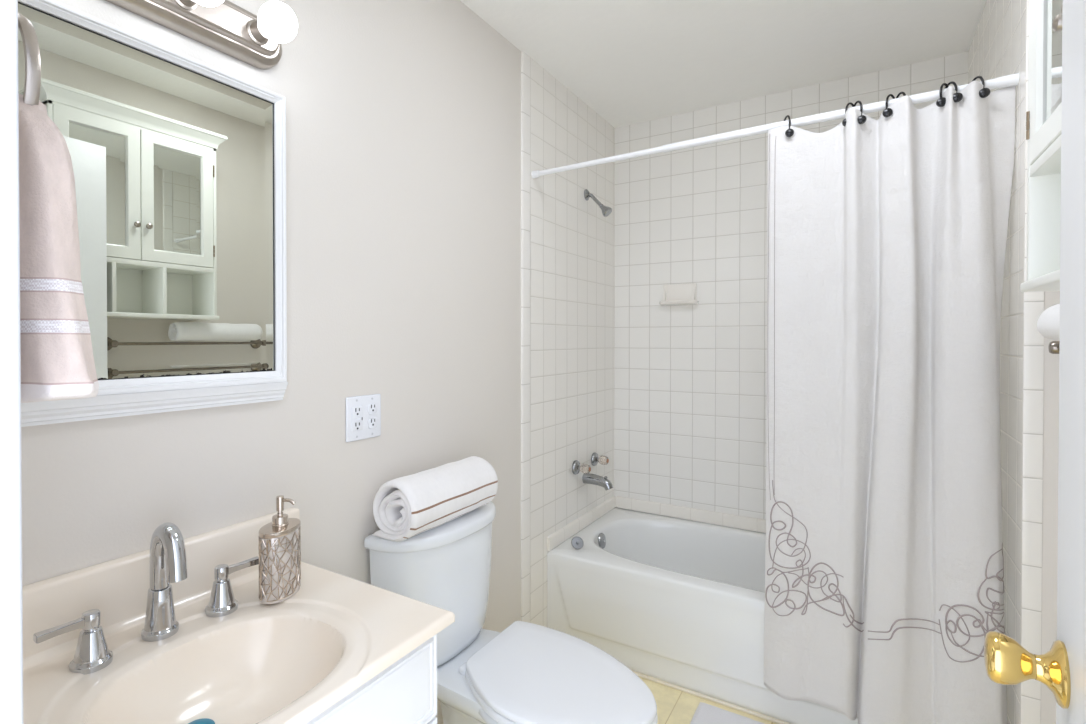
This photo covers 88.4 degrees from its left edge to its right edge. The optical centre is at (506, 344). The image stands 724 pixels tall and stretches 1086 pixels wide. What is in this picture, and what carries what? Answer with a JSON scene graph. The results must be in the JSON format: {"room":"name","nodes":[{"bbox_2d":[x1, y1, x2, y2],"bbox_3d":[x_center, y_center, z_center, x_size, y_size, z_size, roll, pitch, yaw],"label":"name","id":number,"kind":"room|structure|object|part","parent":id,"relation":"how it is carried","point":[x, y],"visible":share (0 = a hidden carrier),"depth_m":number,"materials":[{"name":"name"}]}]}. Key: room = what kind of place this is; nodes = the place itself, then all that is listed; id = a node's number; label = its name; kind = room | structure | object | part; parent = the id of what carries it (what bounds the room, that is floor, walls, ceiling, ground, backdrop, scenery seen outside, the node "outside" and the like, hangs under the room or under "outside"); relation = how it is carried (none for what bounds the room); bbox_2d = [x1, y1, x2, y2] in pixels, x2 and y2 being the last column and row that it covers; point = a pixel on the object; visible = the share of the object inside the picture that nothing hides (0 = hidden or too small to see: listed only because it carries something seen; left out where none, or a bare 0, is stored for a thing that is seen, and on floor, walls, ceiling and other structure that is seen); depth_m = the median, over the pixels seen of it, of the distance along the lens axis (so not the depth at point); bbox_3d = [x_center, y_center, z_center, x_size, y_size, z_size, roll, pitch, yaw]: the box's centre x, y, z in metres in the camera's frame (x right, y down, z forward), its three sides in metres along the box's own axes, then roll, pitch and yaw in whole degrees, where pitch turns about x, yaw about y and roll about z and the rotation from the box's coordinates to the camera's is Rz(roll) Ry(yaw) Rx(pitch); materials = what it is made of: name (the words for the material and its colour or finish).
{"room":"bathroom","nodes":[
{"label":"bathroom","id":0,"kind":"room"},
{"bbox_2d":[21,0,520,723],"bbox_3d":[-0.198,0.064,1.923,0.092,2.458,2.930,0,1,33],"label":"wall","id":1,"kind":"structure","parent":0,"point":[403,117],"depth_m":1.51,"materials":[{"name":"beige paint"}]},
{"bbox_2d":[18,0,287,426],"bbox_3d":[-0.692,-0.219,1.037,0.036,0.702,0.624,0,1,33],"label":"wall mirror","id":2,"kind":"object","parent":1,"relation":"attached to","point":[178,159],"visible":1,"depth_m":1.08,"materials":[{"name":"white paint"}]},
{"bbox_3d":[-0.692,0.111,1.040,0.036,0.042,0.624,0,1,33],"label":"ledge moulding","id":3,"kind":"part","parent":2,"relation":"part of","materials":[{"name":"white paint"}]},
{"bbox_2d":[22,507,299,657],"bbox_3d":[-0.691,0.466,1.052,0.025,0.140,0.682,0,1,33],"label":"backsplash","id":4,"kind":"structure","parent":1,"relation":"attached to","point":[118,587],"depth_m":1.01,"materials":[{"name":"beige ceramic"}]},
{"bbox_2d":[105,0,297,69],"bbox_3d":[-0.641,-0.677,1.000,0.156,0.108,0.624,0,1,33],"label":"vanity light bar","id":5,"kind":"object","parent":1,"relation":"attached to","point":[223,26],"visible":1,"depth_m":1.15,"materials":[{"name":"silver metal"}]},
{"bbox_2d":[174,0,223,9],"bbox_3d":[-0.581,-0.677,1.054,0.114,0.078,0.078,0,1,33],"label":"bulb","id":6,"kind":"object","parent":5,"relation":"attached to","point":[178,4],"depth_m":1.07,"materials":[{"name":"white glass"}]},
{"bbox_3d":[-0.676,-0.677,1.022,0.012,0.066,0.582,0,1,33],"label":"raised plate","id":7,"kind":"part","parent":5,"relation":"part of","materials":[{"name":"silver metal"}]},
{"bbox_2d":[246,1,297,44],"bbox_3d":[-0.497,-0.679,1.184,0.114,0.078,0.078,0,1,33],"label":"bulb","id":8,"kind":"object","parent":5,"relation":"attached to","point":[276,23],"depth_m":1.16,"materials":[{"name":"white glass"}]},
{"bbox_2d":[346,394,380,441],"bbox_3d":[-0.391,0.200,1.529,0.010,0.120,0.125,0,1,33],"label":"outlet plate","id":9,"kind":"object","parent":1,"relation":"attached to","point":[363,413],"visible":1,"depth_m":1.52,"materials":[{"name":"white plastic"}]},
{"bbox_2d":[352,405,362,430],"bbox_3d":[-0.404,0.200,1.504,0.003,0.066,0.037,0,1,33],"label":"receptacle","id":10,"kind":"object","parent":9,"relation":"attached to","point":[357,410],"depth_m":1.50,"materials":[{"name":"white plastic"}]},
{"bbox_2d":[368,404,376,428],"bbox_3d":[-0.374,0.200,1.551,0.003,0.069,0.033,0,1,33],"label":"receptacle","id":11,"kind":"object","parent":9,"relation":"attached to","point":[372,408],"depth_m":1.55,"materials":[{"name":"white plastic"}]},
{"bbox_2d":[521,51,529,622],"bbox_3d":[0.076,0.061,2.254,0.008,2.458,0.060,0,1,33],"label":"trim","id":12,"kind":"structure","parent":1,"relation":"attached to","point":[525,59],"depth_m":2.25,"materials":[{"name":"tile"}]},
{"bbox_2d":[530,57,614,626],"bbox_3d":[0.338,0.057,2.661,0.008,2.458,0.908,0,1,33],"label":"wall tile","id":13,"kind":"object","parent":1,"relation":"attached to","point":[572,243],"depth_m":2.55,"materials":[{"name":"tile"}]},
{"bbox_2d":[547,495,615,550],"bbox_3d":[0.386,0.858,2.723,0.013,0.059,0.765,0,1,33],"label":"trim","id":14,"kind":"structure","parent":1,"relation":"attached to","point":[558,537],"depth_m":2.65,"materials":[{"name":"tile"}]},
{"bbox_2d":[572,460,590,474],"bbox_3d":[0.355,0.581,2.610,0.079,0.068,0.068,0,1,33],"label":"tub valve","id":15,"kind":"object","parent":1,"relation":"attached to","point":[576,467],"visible":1,"depth_m":2.60,"materials":[{"name":"silver metal"}]},
{"bbox_3d":[0.365,0.581,2.603,0.045,0.046,0.046,0,1,33],"label":"knob","id":16,"kind":"part","parent":15,"relation":"part of","materials":[{"name":"white plastic"}]},
{"bbox_2d":[582,473,612,489],"bbox_3d":[0.441,0.662,2.682,0.149,0.069,0.052,0,1,33],"label":"tub spout","id":17,"kind":"object","parent":1,"relation":"attached to","point":[588,478],"visible":0.98,"depth_m":2.67,"materials":[{"name":"silver metal"}]},
{"bbox_2d":[584,189,611,216],"bbox_3d":[0.443,-0.685,2.687,0.132,0.145,0.054,0,1,33],"label":"shower fixture","id":18,"kind":"object","parent":1,"relation":"attached to","point":[606,211],"visible":1,"depth_m":2.68,"materials":[{"name":"silver metal"}]},
{"bbox_3d":[0.427,-0.699,2.697,0.082,0.080,0.017,0,1,33],"label":"arm","id":19,"kind":"part","parent":18,"relation":"part of","materials":[{"name":"silver metal"}]},
{"bbox_2d":[591,452,608,465],"bbox_3d":[0.471,0.579,2.790,0.079,0.068,0.068,0,1,33],"label":"tub valve","id":20,"kind":"object","parent":1,"relation":"attached to","point":[603,460],"visible":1,"depth_m":2.78,"materials":[{"name":"silver metal"}]},
{"bbox_3d":[0.481,0.579,2.783,0.045,0.046,0.046,0,1,33],"label":"knob","id":21,"kind":"part","parent":20,"relation":"part of","materials":[{"name":"white plastic"}]},
{"bbox_2d":[639,677,790,723],"bbox_3d":[0.508,1.322,1.407,1.850,0.050,3.050,0,1,33],"label":"floor","id":22,"kind":"structure","parent":0,"point":[674,706],"depth_m":1.99,"materials":[{"name":"yellow tile"}]},
{"bbox_2d":[306,634,436,723],"bbox_3d":[-0.506,0.920,0.928,0.472,0.763,0.664,0,1,33],"label":"vanity cabinet","id":23,"kind":"object","parent":22,"relation":"on","point":[405,692],"visible":0.42,"depth_m":0.98,"materials":[{"name":"white wood"}]},
{"bbox_2d":[22,507,454,723],"bbox_3d":[-0.493,0.523,0.925,0.495,0.252,0.682,0,1,33],"label":"vanity sink","id":24,"kind":"object","parent":23,"relation":"in","point":[288,661],"depth_m":0.99,"materials":[{"name":"beige ceramic"}]},
{"bbox_3d":[-0.699,0.448,0.874,0.017,0.016,0.066,0,1,37],"label":"lever","id":25,"kind":"part","parent":24,"relation":"part of","materials":[{"name":"silver metal"}]},
{"bbox_3d":[-0.687,0.478,0.887,0.058,0.087,0.101,0,1,33],"label":"faucet handle","id":26,"kind":"part","parent":24,"relation":"part of","materials":[{"name":"silver metal"}]},
{"bbox_2d":[141,522,186,641],"bbox_3d":[-0.605,0.419,0.990,0.104,0.205,0.058,0,1,33],"label":"sink faucet","id":27,"kind":"object","parent":24,"relation":"on","point":[167,556],"visible":1,"depth_m":0.98,"materials":[{"name":"silver metal"}]},
{"bbox_3d":[-0.600,0.375,0.986,0.091,0.118,0.032,0,1,33],"label":"spout","id":28,"kind":"part","parent":27,"relation":"part of","materials":[{"name":"silver metal"}]},
{"bbox_2d":[188,718,214,723],"bbox_3d":[-0.507,0.632,0.912,0.054,0.016,0.054,0,1,33],"label":"stopper","id":29,"kind":"object","parent":24,"relation":"in","point":[203,720],"visible":1,"depth_m":0.92,"materials":[{"name":"teal rubber"}]},
{"bbox_3d":[-0.546,0.477,1.107,0.058,0.087,0.101,0,1,33],"label":"faucet handle","id":30,"kind":"part","parent":24,"relation":"part of","materials":[{"name":"silver metal"}]},
{"bbox_3d":[-0.530,0.444,1.116,0.066,0.018,0.017,-1,1,-45],"label":"lever","id":31,"kind":"part","parent":24,"relation":"part of","materials":[{"name":"silver metal"}]},
{"bbox_2d":[258,495,300,603],"bbox_3d":[-0.467,0.414,1.147,0.073,0.202,0.099,0,1,33],"label":"soap dispenser","id":32,"kind":"object","parent":24,"relation":"on","point":[279,546],"visible":1,"depth_m":1.11,"materials":[{"name":"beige metal"}]},
{"bbox_2d":[260,529,299,603],"bbox_3d":[-0.467,0.448,1.147,0.069,0.134,0.094,0,1,33],"label":"bottle","id":33,"kind":"object","parent":32,"relation":"attached to","point":[279,548],"depth_m":1.11,"materials":[{"name":"silver metal"}]},
{"bbox_3d":[-0.228,0.962,0.940,0.018,0.479,0.333,0,1,33],"label":"door","id":34,"kind":"part","parent":23,"relation":"part of","materials":[{"name":"white wood"}]},
{"bbox_2d":[364,501,657,723],"bbox_3d":[0.051,0.910,1.535,0.728,0.772,0.496,0,1,33],"label":"toilet","id":35,"kind":"object","parent":22,"relation":"on","point":[524,673],"visible":0.94,"depth_m":1.52,"materials":[{"name":"white ceramic"}]},
{"bbox_3d":[-0.178,0.540,1.679,0.184,0.035,0.496,0,1,33],"label":"tank lid","id":36,"kind":"part","parent":35,"relation":"part of","materials":[{"name":"white ceramic"}]},
{"bbox_3d":[-0.179,0.737,1.682,0.166,0.358,0.472,0,1,33],"label":"tank","id":37,"kind":"part","parent":35,"relation":"part of","materials":[{"name":"white ceramic"}]},
{"bbox_2d":[372,456,497,541],"bbox_3d":[-0.197,0.442,1.633,0.166,0.167,0.398,0,1,33],"label":"rolled towel","id":38,"kind":"object","parent":35,"relation":"on","point":[405,507],"visible":1,"depth_m":1.52,"materials":[{"name":"white fabric"}]},
{"bbox_3d":[0.144,1.113,1.493,0.523,0.368,0.414,0,1,33],"label":"bowl","id":39,"kind":"part","parent":35,"relation":"part of","materials":[{"name":"white ceramic"}]},
{"bbox_3d":[0.145,0.917,1.492,0.522,0.020,0.411,0,1,33],"label":"seat","id":40,"kind":"part","parent":35,"relation":"part of","materials":[{"name":"white plastic"}]},
{"bbox_3d":[0.145,0.894,1.491,0.519,0.021,0.408,0,1,33],"label":"lid","id":41,"kind":"part","parent":35,"relation":"part of","materials":[{"name":"white plastic"}]},
{"bbox_2d":[547,507,857,723],"bbox_3d":[1.003,1.090,2.320,1.488,0.396,0.774,0,1,33],"label":"bathtub","id":42,"kind":"object","parent":22,"relation":"on","point":[676,601],"visible":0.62,"depth_m":2.20,"materials":[{"name":"white ceramic"}]},
{"bbox_2d":[571,536,583,548],"bbox_3d":[0.308,0.867,2.433,0.048,0.046,0.044,0,1,33],"label":"stopper","id":43,"kind":"object","parent":42,"relation":"on","point":[577,542],"visible":1,"depth_m":2.43,"materials":[{"name":"silver metal"}]},
{"bbox_3d":[0.454,0.935,2.652,0.022,0.073,0.074,0,1,33],"label":"overflow plate","id":44,"kind":"part","parent":42,"relation":"part of","materials":[{"name":"silver metal"}]},
{"bbox_2d":[547,507,765,614],"bbox_3d":[1.006,1.056,2.324,1.488,0.328,0.764,0,1,33],"label":"basin","id":45,"kind":"object","parent":42,"relation":"in","point":[629,562],"depth_m":2.39,"materials":[{"name":"white ceramic"}]},
{"bbox_2d":[633,671,789,723],"bbox_3d":[0.789,1.287,1.990,1.490,0.010,0.013,0,1,33],"label":"trim","id":46,"kind":"structure","parent":42,"relation":"attached to","point":[688,691],"depth_m":2.02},
{"bbox_2d":[690,702,764,723],"bbox_3d":[0.793,1.288,1.613,0.597,0.012,0.565,0,1,33],"label":"bath mat","id":47,"kind":"object","parent":22,"relation":"on","point":[705,713],"visible":1,"depth_m":1.91,"materials":[{"name":"white fabric"}]},
{"bbox_2d":[460,0,985,127],"bbox_3d":[0.541,-1.186,1.435,1.850,0.050,2.930,0,1,33],"label":"ceiling","id":48,"kind":"structure","parent":0,"point":[631,62],"depth_m":2.14,"materials":[{"name":"paint"}]},
{"bbox_2d":[614,52,967,532],"bbox_3d":[1.321,0.057,2.626,1.698,2.458,0.100,0,1,33],"label":"wall","id":49,"kind":"structure","parent":0,"point":[690,411],"depth_m":2.79,"materials":[{"name":"tile"}]},
{"bbox_2d":[660,283,698,305],"bbox_3d":[0.869,-0.252,2.819,0.186,0.110,0.062,0,1,33],"label":"soap dish","id":50,"kind":"object","parent":49,"relation":"attached to","point":[673,294],"visible":1,"depth_m":2.82,"materials":[{"name":"ceramic"}]},
{"bbox_2d":[660,300,698,305],"bbox_3d":[0.868,-0.209,2.818,0.186,0.024,0.059,0,1,33],"label":"tray","id":51,"kind":"object","parent":50,"relation":"on","point":[664,302],"depth_m":2.80,"materials":[{"name":"ceramic"}]},
{"bbox_3d":[0.882,-0.254,2.838,0.166,0.108,0.016,0,1,33],"label":"plate","id":52,"kind":"part","parent":50,"relation":"part of","materials":[{"name":"ceramic"}]},
{"bbox_2d":[616,496,765,532],"bbox_3d":[1.216,0.859,2.635,1.477,0.059,0.013,0,1,33],"label":"trim","id":53,"kind":"structure","parent":49,"relation":"attached to","point":[730,520],"depth_m":2.81,"materials":[{"name":"tile"}]},
{"bbox_2d":[968,0,1025,723],"bbox_3d":[1.671,0.065,1.768,0.220,2.458,0.964,0,1,33],"label":"wall","id":54,"kind":"structure","parent":0,"point":[997,48],"depth_m":1.53,"materials":[{"name":"paint"}]},
{"bbox_2d":[531,73,1018,178],"bbox_3d":[0.734,-0.702,1.886,1.489,0.047,0.031,0,1,33],"label":"shower curtain rod","id":55,"kind":"object","parent":54,"relation":"attached to","point":[1013,79],"visible":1,"depth_m":1.81,"materials":[{"name":"white metal"}]},
{"bbox_2d":[784,115,793,136],"bbox_3d":[0.887,-0.692,1.773,0.025,0.079,0.070,0,1,-2],"label":"curtain ring","id":56,"kind":"object","parent":55,"relation":"hanging from","point":[789,132],"visible":0.8,"depth_m":1.75,"materials":[{"name":"black metal"}]},
{"bbox_2d":[842,102,853,126],"bbox_3d":[1.039,-0.693,1.679,0.064,0.078,0.024,0,1,-22],"label":"curtain ring","id":57,"kind":"object","parent":55,"relation":"hanging from","point":[849,103],"visible":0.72,"depth_m":1.67,"materials":[{"name":"black metal"}]},
{"bbox_2d":[854,101,866,123],"bbox_3d":[1.047,-0.692,1.669,0.025,0.081,0.072,0,1,-1],"label":"curtain ring","id":58,"kind":"object","parent":55,"relation":"hanging from","point":[861,119],"visible":0.77,"depth_m":1.64,"materials":[{"name":"black metal"}]},
{"bbox_2d":[882,94,894,116],"bbox_3d":[1.122,-0.695,1.621,0.071,0.075,0.024,0,1,-27],"label":"curtain ring","id":59,"kind":"object","parent":55,"relation":"hanging from","point":[887,112],"visible":0.73,"depth_m":1.61,"materials":[{"name":"black metal"}]},
{"bbox_2d":[764,81,1015,723],"bbox_3d":[1.087,0.219,1.633,0.609,1.855,0.085,0,1,31],"label":"shower curtain","id":60,"kind":"object","parent":55,"relation":"hanging from","point":[887,236],"visible":0.98,"depth_m":1.60,"materials":[{"name":"white fabric"}]},
{"bbox_2d":[936,83,948,106],"bbox_3d":[1.228,-0.697,1.557,0.064,0.072,0.024,0,1,-22],"label":"curtain ring","id":61,"kind":"object","parent":55,"relation":"hanging from","point":[941,101],"visible":0.77,"depth_m":1.55,"materials":[{"name":"black metal"}]},
{"bbox_2d":[944,81,962,101],"bbox_3d":[1.229,-0.697,1.547,0.025,0.073,0.079,0,1,3],"label":"curtain ring","id":62,"kind":"object","parent":55,"relation":"hanging from","point":[957,97],"visible":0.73,"depth_m":1.52,"materials":[{"name":"black metal"}]},
{"bbox_2d":[972,76,989,97],"bbox_3d":[1.279,-0.697,1.518,0.025,0.073,0.075,0,1,1],"label":"curtain ring","id":63,"kind":"object","parent":55,"relation":"hanging from","point":[983,93],"visible":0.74,"depth_m":1.49,"materials":[{"name":"black metal"}]},
{"bbox_2d":[1041,291,1059,723],"bbox_3d":[1.382,0.069,1.377,0.082,2.458,0.006,0,1,33],"label":"wall","id":64,"kind":"structure","parent":0,"point":[1051,298],"depth_m":1.39,"materials":[{"name":"beige paint"}]},
{"bbox_2d":[1020,0,1043,723],"bbox_3d":[1.331,0.068,1.408,0.038,2.458,0.009,0,1,33],"label":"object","id":65,"kind":"structure","parent":64,"relation":"attached to","point":[1033,305],"depth_m":1.41,"materials":[{"name":"wood"}]},
{"bbox_3d":[-0.009,0.080,0.129,1.066,2.458,0.120,0,1,33],"label":"doorway","id":66,"kind":"structure","parent":0,"visible":0},
{"bbox_2d":[0,0,23,723],"bbox_3d":[-0.115,0.238,0.202,0.926,2.140,0.135,0,1,33],"label":"door frame","id":67,"kind":"structure","parent":66,"relation":"attached to","point":[11,593],"depth_m":0.46,"materials":[{"name":"white paint"}]},
{"bbox_2d":[984,0,1085,723],"bbox_3d":[0.502,0.271,0.368,0.186,2.048,0.810,0,1,33],"label":"door","id":68,"kind":"structure","parent":67,"relation":"attached to","point":[1062,669],"depth_m":0.66,"materials":[{"name":"white paint"}]},
{"bbox_3d":[0.669,0.402,0.686,0.027,0.076,0.076,0,1,37],"label":"knob","id":69,"kind":"part","parent":68,"relation":"part of","materials":[{"name":"gold metal"}]},
{"bbox_3d":[0.480,0.271,0.383,0.035,2.048,0.810,0,1,37],"label":"panel","id":70,"kind":"part","parent":68,"relation":"part of","materials":[{"name":"white paint"}]},
{"bbox_3d":[-0.689,0.076,0.567,0.552,2.458,0.120,0,1,33],"label":"wall","id":71,"kind":"structure","parent":0,"visible":0},
{"bbox_2d":[18,13,40,104],"bbox_3d":[-0.572,-0.300,0.601,0.160,0.186,0.068,0,1,33],"label":"towel ring","id":72,"kind":"object","parent":71,"relation":"attached to","point":[32,84],"visible":0.38,"depth_m":0.58,"materials":[{"name":"silver metal"}]},
{"bbox_2d":[19,94,98,402],"bbox_3d":[-0.549,-0.103,0.616,0.363,0.329,0.078,0,1,33],"label":"hand towel","id":73,"kind":"object","parent":72,"relation":"hanging from","point":[57,358],"visible":0.74,"depth_m":0.54,"materials":[{"name":"pink fabric"}]},
{"bbox_3d":[0.953,0.076,0.544,0.100,2.458,1.860,0,1,33],"label":"wall","id":74,"kind":"structure","parent":0,"visible":0},
{"bbox_2d":[1020,0,1062,291],"bbox_3d":[0.901,-0.527,0.765,0.230,0.856,0.705,0,1,33],"label":"upper cabinet","id":75,"kind":"object","parent":74,"relation":"attached to","point":[1044,113],"visible":0.52,"depth_m":1.02,"materials":[{"name":"white paint"}]},
{"bbox_3d":[0.922,-0.614,0.929,0.018,0.548,0.304,0,1,33],"label":"door","id":76,"kind":"part","parent":75,"relation":"part of","materials":[{"name":"white paint"}]},
{"bbox_3d":[0.924,-0.614,0.928,0.001,0.446,0.202,0,1,33],"label":"mirror pane","id":77,"kind":"part","parent":75,"relation":"part of","materials":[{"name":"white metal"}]},
{"bbox_3d":[0.833,-0.482,0.833,0.026,0.025,0.025,0,1,33],"label":"knob","id":78,"kind":"part","parent":75,"relation":"part of","materials":[{"name":"silver metal"}]},
{"bbox_2d":[1048,341,1059,353],"bbox_3d":[1.113,0.010,0.975,0.098,0.062,0.762,0,1,33],"label":"towel bar","id":79,"kind":"object","parent":74,"relation":"attached to","point":[1053,347],"visible":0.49,"depth_m":1.28,"materials":[{"name":"silver metal"}]},
{"bbox_2d":[1037,304,1059,340],"bbox_3d":[1.136,-0.046,1.077,0.095,0.091,0.428,0,1,33],"label":"rolled towel","id":80,"kind":"object","parent":79,"relation":"on","point":[1048,323],"visible":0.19,"depth_m":1.19,"materials":[{"name":"white fabric"}]}
]}

